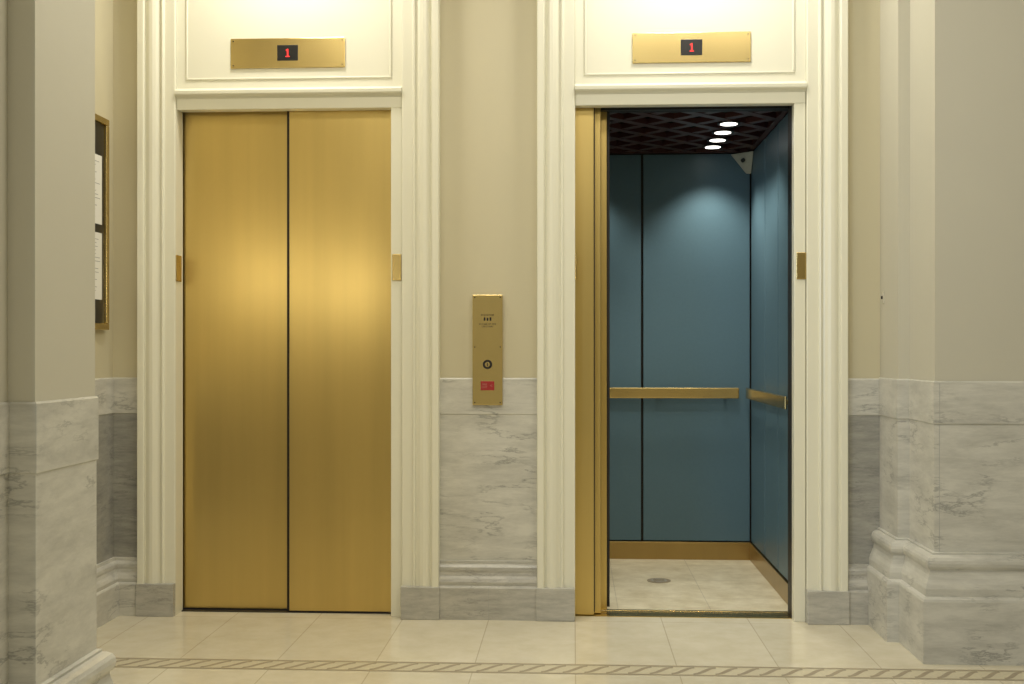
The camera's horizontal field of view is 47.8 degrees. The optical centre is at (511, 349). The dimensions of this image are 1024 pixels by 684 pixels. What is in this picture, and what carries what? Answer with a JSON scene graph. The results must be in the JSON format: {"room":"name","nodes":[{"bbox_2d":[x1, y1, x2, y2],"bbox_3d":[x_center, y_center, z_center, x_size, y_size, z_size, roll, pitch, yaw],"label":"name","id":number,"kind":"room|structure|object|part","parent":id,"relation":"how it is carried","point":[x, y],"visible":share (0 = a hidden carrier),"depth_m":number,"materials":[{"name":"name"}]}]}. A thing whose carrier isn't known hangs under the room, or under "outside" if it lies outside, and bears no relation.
{"room":"elevator lobby","nodes":[
{"label":"elevator lobby","id":0,"kind":"room"},
{"bbox_2d":[0,0,94,402],"bbox_3d":[-3.003,-0.584,2.995,3.686,3.700,0.565,0,0,3],"label":"column","id":1,"kind":"structure","parent":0,"point":[47,47],"depth_m":2.88,"materials":[{"name":"beige paint"}]},
{"bbox_2d":[0,396,115,683],"bbox_3d":[-2.970,0.697,2.993,3.752,1.139,0.697,0,0,3],"label":"wainscot","id":2,"kind":"structure","parent":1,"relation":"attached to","point":[49,450],"depth_m":2.89,"materials":[{"name":"grey stone"}]},
{"bbox_2d":[95,377,136,627],"bbox_3d":[-1.912,0.699,4.389,0.138,1.134,2.335,0,0,3],"label":"marble wainscoting","id":3,"kind":"object","parent":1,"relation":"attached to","point":[117,461],"visible":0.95,"depth_m":5.53,"materials":[{"name":"grey stone"}]},
{"bbox_2d":[95,0,112,377],"bbox_3d":[-1.981,-0.584,4.393,0.001,3.700,2.335,0,0,3],"label":"wall","id":4,"kind":"structure","parent":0,"point":[103,8],"depth_m":5.48,"materials":[{"name":"beige paint"}]},
{"bbox_2d":[113,0,879,588],"bbox_3d":[0.288,-0.584,5.461,5.200,3.700,0.038,0,0,3],"label":"wall","id":5,"kind":"structure","parent":0,"point":[488,48],"depth_m":5.46,"materials":[{"name":"paint"}]},
{"bbox_2d":[95,114,108,329],"bbox_3d":[-1.929,-0.589,5.129,0.028,0.990,0.640,0,0,3],"label":"notice board","id":6,"kind":"object","parent":5,"relation":"attached to","point":[101,123],"visible":0.23,"depth_m":5.39,"materials":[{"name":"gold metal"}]},
{"bbox_2d":[95,160,99,290],"bbox_3d":[-1.929,-0.574,5.121,0.001,0.601,0.504,0,0,3],"label":"print","id":7,"kind":"object","parent":6,"relation":"attached to","point":[97,162],"depth_m":5.34},
{"bbox_2d":[176,255,181,281],"bbox_3d":[-1.600,-0.392,5.545,0.007,0.125,0.070,0,0,3],"label":"floor plate","id":8,"kind":"object","parent":5,"relation":"attached to","point":[178,258],"visible":1,"depth_m":5.54,"materials":[{"name":"gold metal"}]},
{"bbox_2d":[182,608,390,613],"bbox_3d":[-1.084,1.274,5.615,1.073,0.024,0.100,0,0,3],"label":"sill","id":9,"kind":"structure","parent":5,"relation":"attached to","point":[184,609],"depth_m":5.58,"materials":[{"name":"metal"}]},
{"bbox_2d":[181,111,288,610],"bbox_3d":[-1.352,0.040,5.619,0.558,2.437,0.064,0,0,3],"label":"panel","id":10,"kind":"object","parent":9,"relation":"on","point":[235,163],"depth_m":5.62,"materials":[{"name":"gold metal"}]},
{"bbox_3d":[-1.079,0.040,5.599,0.012,2.437,0.052,0,0,3],"label":"meeting edge","id":11,"kind":"part","parent":10,"relation":"part of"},
{"bbox_2d":[289,110,390,611],"bbox_3d":[-0.807,0.040,5.569,0.534,2.437,0.030,0,0,3],"label":"panel","id":12,"kind":"object","parent":9,"relation":"on","point":[340,161],"visible":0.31,"depth_m":5.56,"materials":[{"name":"gold metal"}]},
{"bbox_2d":[175,86,401,98],"bbox_3d":[-1.063,-1.226,5.492,1.086,0.052,0.043,0,0,3],"label":"trim","id":13,"kind":"structure","parent":5,"relation":"attached to","point":[364,91],"depth_m":5.48,"materials":[{"name":"beige wood"}]},
{"bbox_2d":[137,0,439,616],"bbox_3d":[-1.063,-0.574,5.509,1.445,3.680,0.102,0,0,3],"label":"door frame","id":14,"kind":"structure","parent":5,"relation":"attached to","point":[156,19],"depth_m":5.47,"materials":[{"name":"beige wood"}]},
{"bbox_2d":[175,109,182,614],"bbox_3d":[-1.605,0.058,5.562,0.006,2.415,0.100,0,0,3],"label":"door frame","id":15,"kind":"object","parent":14,"relation":"attached to","point":[178,115],"depth_m":5.55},
{"bbox_2d":[177,0,401,88],"bbox_3d":[-1.061,-1.812,5.527,1.086,1.204,0.048,0,0,3],"label":"transom panel","id":16,"kind":"object","parent":5,"relation":"attached to","point":[212,24],"visible":0.8,"depth_m":5.50,"materials":[{"name":"beige wood"}]},
{"bbox_2d":[231,37,344,68],"bbox_3d":[-1.068,-1.414,5.500,0.550,0.142,0.008,0,0,3],"label":"plate","id":17,"kind":"object","parent":16,"relation":"attached to","point":[327,52],"visible":1,"depth_m":5.50,"materials":[{"name":"gold metal"}]},
{"bbox_2d":[277,45,297,60],"bbox_3d":[-1.068,-1.414,5.495,0.100,0.074,0.004,0,0,3],"label":"display","id":18,"kind":"object","parent":17,"relation":"attached to","point":[281,49],"visible":1,"depth_m":5.49,"materials":[{"name":"black plastic"}]},
{"bbox_2d":[186,0,390,79],"bbox_3d":[-1.066,-1.667,5.502,0.991,0.754,0.006,0,0,3],"label":"bead","id":19,"kind":"object","parent":16,"relation":"attached to","point":[335,77],"visible":1,"depth_m":5.50,"materials":[{"name":"beige wood"}]},
{"bbox_2d":[392,254,400,280],"bbox_3d":[-0.546,-0.392,5.471,0.045,0.125,0.007,0,0,3],"label":"floor plate","id":20,"kind":"object","parent":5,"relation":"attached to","point":[396,258],"visible":1,"depth_m":5.47,"materials":[{"name":"gold metal"}]},
{"bbox_2d":[439,378,536,620],"bbox_3d":[-0.114,0.699,5.439,0.480,1.134,0.050,0,0,3],"label":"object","id":21,"kind":"structure","parent":5,"relation":"attached to","point":[488,453],"depth_m":5.45,"materials":[{"name":"stone"}]},
{"bbox_2d":[473,295,502,404],"bbox_3d":[-0.115,0.000,5.448,0.142,0.520,0.032,0,0,3],"label":"panel","id":22,"kind":"object","parent":5,"relation":"attached to","point":[487,309],"visible":1,"depth_m":5.44,"materials":[{"name":"gold metal"}]},
{"bbox_2d":[575,253,576,280],"bbox_3d":[0.301,-0.392,5.445,0.007,0.125,0.070,0,0,3],"label":"floor plate","id":23,"kind":"object","parent":5,"relation":"attached to","point":[575,253],"visible":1,"depth_m":5.41,"materials":[{"name":"gold metal"}]},
{"bbox_2d":[575,108,606,613],"bbox_3d":[0.126,0.040,5.576,0.665,2.437,0.142,0,0,3],"label":"elevator door","id":24,"kind":"structure","parent":5,"relation":"in","point":[584,117],"depth_m":5.49,"materials":[{"name":"gold metal"}]},
{"bbox_2d":[594,108,594,611],"bbox_3d":[0.392,0.034,5.507,0.006,2.425,0.028,0,0,3],"label":"trim","id":25,"kind":"structure","parent":5,"relation":"attached to","point":[594,108],"depth_m":5.49,"materials":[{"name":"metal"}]},
{"bbox_2d":[575,611,791,618],"bbox_3d":[0.815,1.274,5.519,1.070,0.023,0.108,0,0,3],"label":"sill","id":26,"kind":"structure","parent":5,"relation":"attached to","point":[603,613],"depth_m":5.50,"materials":[{"name":"gold metal"}]},
{"bbox_2d":[617,611,789,615],"bbox_3d":[0.816,1.264,5.548,1.030,0.004,0.057,0,0,3],"label":"groove","id":27,"kind":"object","parent":26,"relation":"in","point":[643,611],"depth_m":5.56,"materials":[{"name":"black metal"}]},
{"bbox_2d":[575,0,805,83],"bbox_3d":[0.833,-1.812,5.427,1.073,1.204,0.048,0,0,3],"label":"transom panel","id":28,"kind":"object","parent":5,"relation":"attached to","point":[610,24],"visible":0.8,"depth_m":5.40,"materials":[{"name":"beige wood"}]},
{"bbox_2d":[584,0,794,74],"bbox_3d":[0.828,-1.667,5.402,0.978,0.754,0.006,0,0,3],"label":"bead","id":29,"kind":"object","parent":28,"relation":"attached to","point":[793,71],"visible":1,"depth_m":5.40,"materials":[{"name":"white paint"}]},
{"bbox_2d":[632,31,750,63],"bbox_3d":[0.839,-1.414,5.399,0.550,0.142,0.008,0,0,3],"label":"plate","id":30,"kind":"object","parent":28,"relation":"attached to","point":[716,46],"visible":1,"depth_m":5.39,"materials":[{"name":"gold metal"}]},
{"bbox_2d":[681,39,701,54],"bbox_3d":[0.838,-1.414,5.395,0.100,0.074,0.004,0,0,3],"label":"display","id":31,"kind":"object","parent":30,"relation":"attached to","point":[685,43],"visible":1,"depth_m":5.39,"materials":[{"name":"black plastic"}]},
{"bbox_2d":[575,81,806,93],"bbox_3d":[0.831,-1.226,5.392,1.073,0.052,0.043,0,0,3],"label":"trim","id":32,"kind":"structure","parent":5,"relation":"attached to","point":[777,86],"depth_m":5.38,"materials":[{"name":"beige wood"}]},
{"bbox_2d":[537,0,847,621],"bbox_3d":[0.836,-0.574,5.408,1.436,3.680,0.102,0,0,3],"label":"door frame","id":33,"kind":"structure","parent":5,"relation":"attached to","point":[826,126],"depth_m":5.38,"materials":[{"name":"beige wood"}]},
{"bbox_2d":[788,106,791,616],"bbox_3d":[1.361,-0.006,5.490,0.077,2.545,0.116,0,0,3],"label":"hoistway jamb","id":34,"kind":"object","parent":33,"relation":"attached to","point":[790,107],"visible":0.21,"depth_m":5.48,"materials":[{"name":"black metal"}]},
{"bbox_2d":[601,106,788,111],"bbox_3d":[0.623,-1.277,5.571,1.558,0.244,0.036,0,0,3],"label":"header","id":35,"kind":"object","parent":5,"relation":"attached to","point":[715,108],"depth_m":5.55,"materials":[{"name":"black metal"}]},
{"bbox_2d":[796,252,805,278],"bbox_3d":[1.345,-0.392,5.371,0.045,0.125,0.007,0,0,3],"label":"floor plate","id":36,"kind":"object","parent":5,"relation":"attached to","point":[800,256],"visible":1,"depth_m":5.37,"materials":[{"name":"gold metal"}]},
{"bbox_2d":[848,378,879,624],"bbox_3d":[1.627,0.699,5.347,0.163,1.134,0.050,0,0,3],"label":"marble wainscoting","id":37,"kind":"object","parent":5,"relation":"attached to","point":[863,393],"visible":0.73,"depth_m":5.37,"materials":[{"name":"stone"}]},
{"bbox_2d":[97,611,1023,683],"bbox_3d":[0.053,1.316,0.999,10.000,0.100,9.000,0,0,3],"label":"floor","id":38,"kind":"structure","parent":0,"point":[592,640],"depth_m":4.92,"materials":[{"name":"stone"}]},
{"bbox_2d":[135,583,174,616],"bbox_3d":[-1.697,1.189,5.535,0.183,0.154,0.100,0,0,3],"label":"plinth","id":39,"kind":"object","parent":38,"relation":"on","point":[157,599],"visible":0.89,"depth_m":5.49,"materials":[{"name":"stone"}]},
{"bbox_2d":[400,586,439,619],"bbox_3d":[-0.429,1.189,5.468,0.184,0.154,0.100,0,0,3],"label":"plinth","id":40,"kind":"object","parent":38,"relation":"on","point":[416,602],"visible":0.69,"depth_m":5.42,"materials":[{"name":"stone"}]},
{"bbox_2d":[536,587,574,621],"bbox_3d":[0.205,1.189,5.435,0.180,0.154,0.100,0,0,3],"label":"plinth","id":41,"kind":"object","parent":38,"relation":"on","point":[552,604],"visible":0.8,"depth_m":5.38,"materials":[{"name":"stone"}]},
{"bbox_2d":[114,658,1023,680],"bbox_3d":[0.242,1.265,4.579,9.800,0.001,0.140,0,0,3],"label":"floor border","id":42,"kind":"structure","parent":38,"relation":"on","point":[655,670],"depth_m":4.59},
{"bbox_2d":[601,110,787,612],"bbox_3d":[0.664,-0.071,6.310,1.562,2.735,1.448,0,0,3],"label":"elevator cab","id":43,"kind":"object","parent":38,"relation":"on","point":[699,242],"depth_m":6.96,"materials":[{"name":"blue metal"}]},
{"bbox_3d":[0.468,0.034,5.617,0.013,2.425,0.032,0,0,3],"label":"safety edge","id":44,"kind":"part","parent":43,"relation":"part of","materials":[{"name":"metal"}]},
{"bbox_3d":[0.699,0.258,6.966,1.322,0.064,0.051,0,0,3],"label":"handrail","id":45,"kind":"part","parent":43,"relation":"part of","materials":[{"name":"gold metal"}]},
{"bbox_2d":[702,143,722,148],"bbox_3d":[1.172,-1.188,6.738,0.120,0.014,0.120,0,0,3],"label":"recessed light","id":46,"kind":"object","parent":43,"relation":"attached to","point":[704,145],"depth_m":6.70,"materials":[{"name":"metal"}]},
{"bbox_2d":[707,137,727,141],"bbox_3d":[1.160,-1.188,6.518,0.120,0.014,0.120,0,0,3],"label":"recessed light","id":47,"kind":"object","parent":43,"relation":"attached to","point":[710,139],"depth_m":6.49,"materials":[{"name":"metal"}]},
{"bbox_2d":[712,128,733,134],"bbox_3d":[1.148,-1.188,6.288,0.120,0.014,0.120,0,0,3],"label":"recessed light","id":48,"kind":"object","parent":43,"relation":"attached to","point":[722,131],"depth_m":6.26,"materials":[{"name":"metal"}]},
{"bbox_2d":[717,120,739,125],"bbox_3d":[1.135,-1.188,6.049,0.120,0.014,0.120,0,0,3],"label":"recessed light","id":49,"kind":"object","parent":43,"relation":"attached to","point":[719,122],"depth_m":6.02,"materials":[{"name":"metal"}]},
{"bbox_2d":[731,151,752,173],"bbox_3d":[1.373,-1.118,6.892,0.115,0.118,0.115,0,0,3],"label":"security camera","id":50,"kind":"object","parent":43,"relation":"attached to","point":[744,160],"visible":1,"depth_m":6.91,"materials":[{"name":"white plastic"}]},
{"bbox_3d":[1.382,0.258,6.261,0.041,0.064,1.270,0,0,3],"label":"handrail","id":51,"kind":"part","parent":43,"relation":"part of","materials":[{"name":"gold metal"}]},
{"bbox_2d":[805,589,849,624],"bbox_3d":[1.461,1.189,5.369,0.191,0.154,0.100,0,0,3],"label":"plinth","id":52,"kind":"object","parent":38,"relation":"on","point":[823,607],"visible":0.89,"depth_m":5.32,"materials":[{"name":"stone"}]},
{"bbox_2d":[880,0,1023,380],"bbox_3d":[3.478,-0.584,4.949,3.575,3.700,0.650,0,0,3],"label":"wall pier","id":53,"kind":"object","parent":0,"point":[952,71],"visible":0.43,"depth_m":4.71,"materials":[{"name":"paint"}]},
{"bbox_2d":[867,377,1023,665],"bbox_3d":[3.443,0.697,4.917,3.641,1.139,0.716,0,0,3],"label":"column base","id":54,"kind":"object","parent":53,"relation":"attached to","point":[960,603],"visible":1,"depth_m":4.70,"materials":[{"name":"grey stone"}]},
{"bbox_2d":[488,383,939,619],"bbox_3d":[0.818,0.700,5.063,1.985,1.132,0.008,0,0,21],"label":"joint","id":55,"kind":"object","parent":54,"relation":"attached to","point":[939,383],"visible":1,"depth_m":4.71,"materials":[{"name":"grey stone"}]}
]}

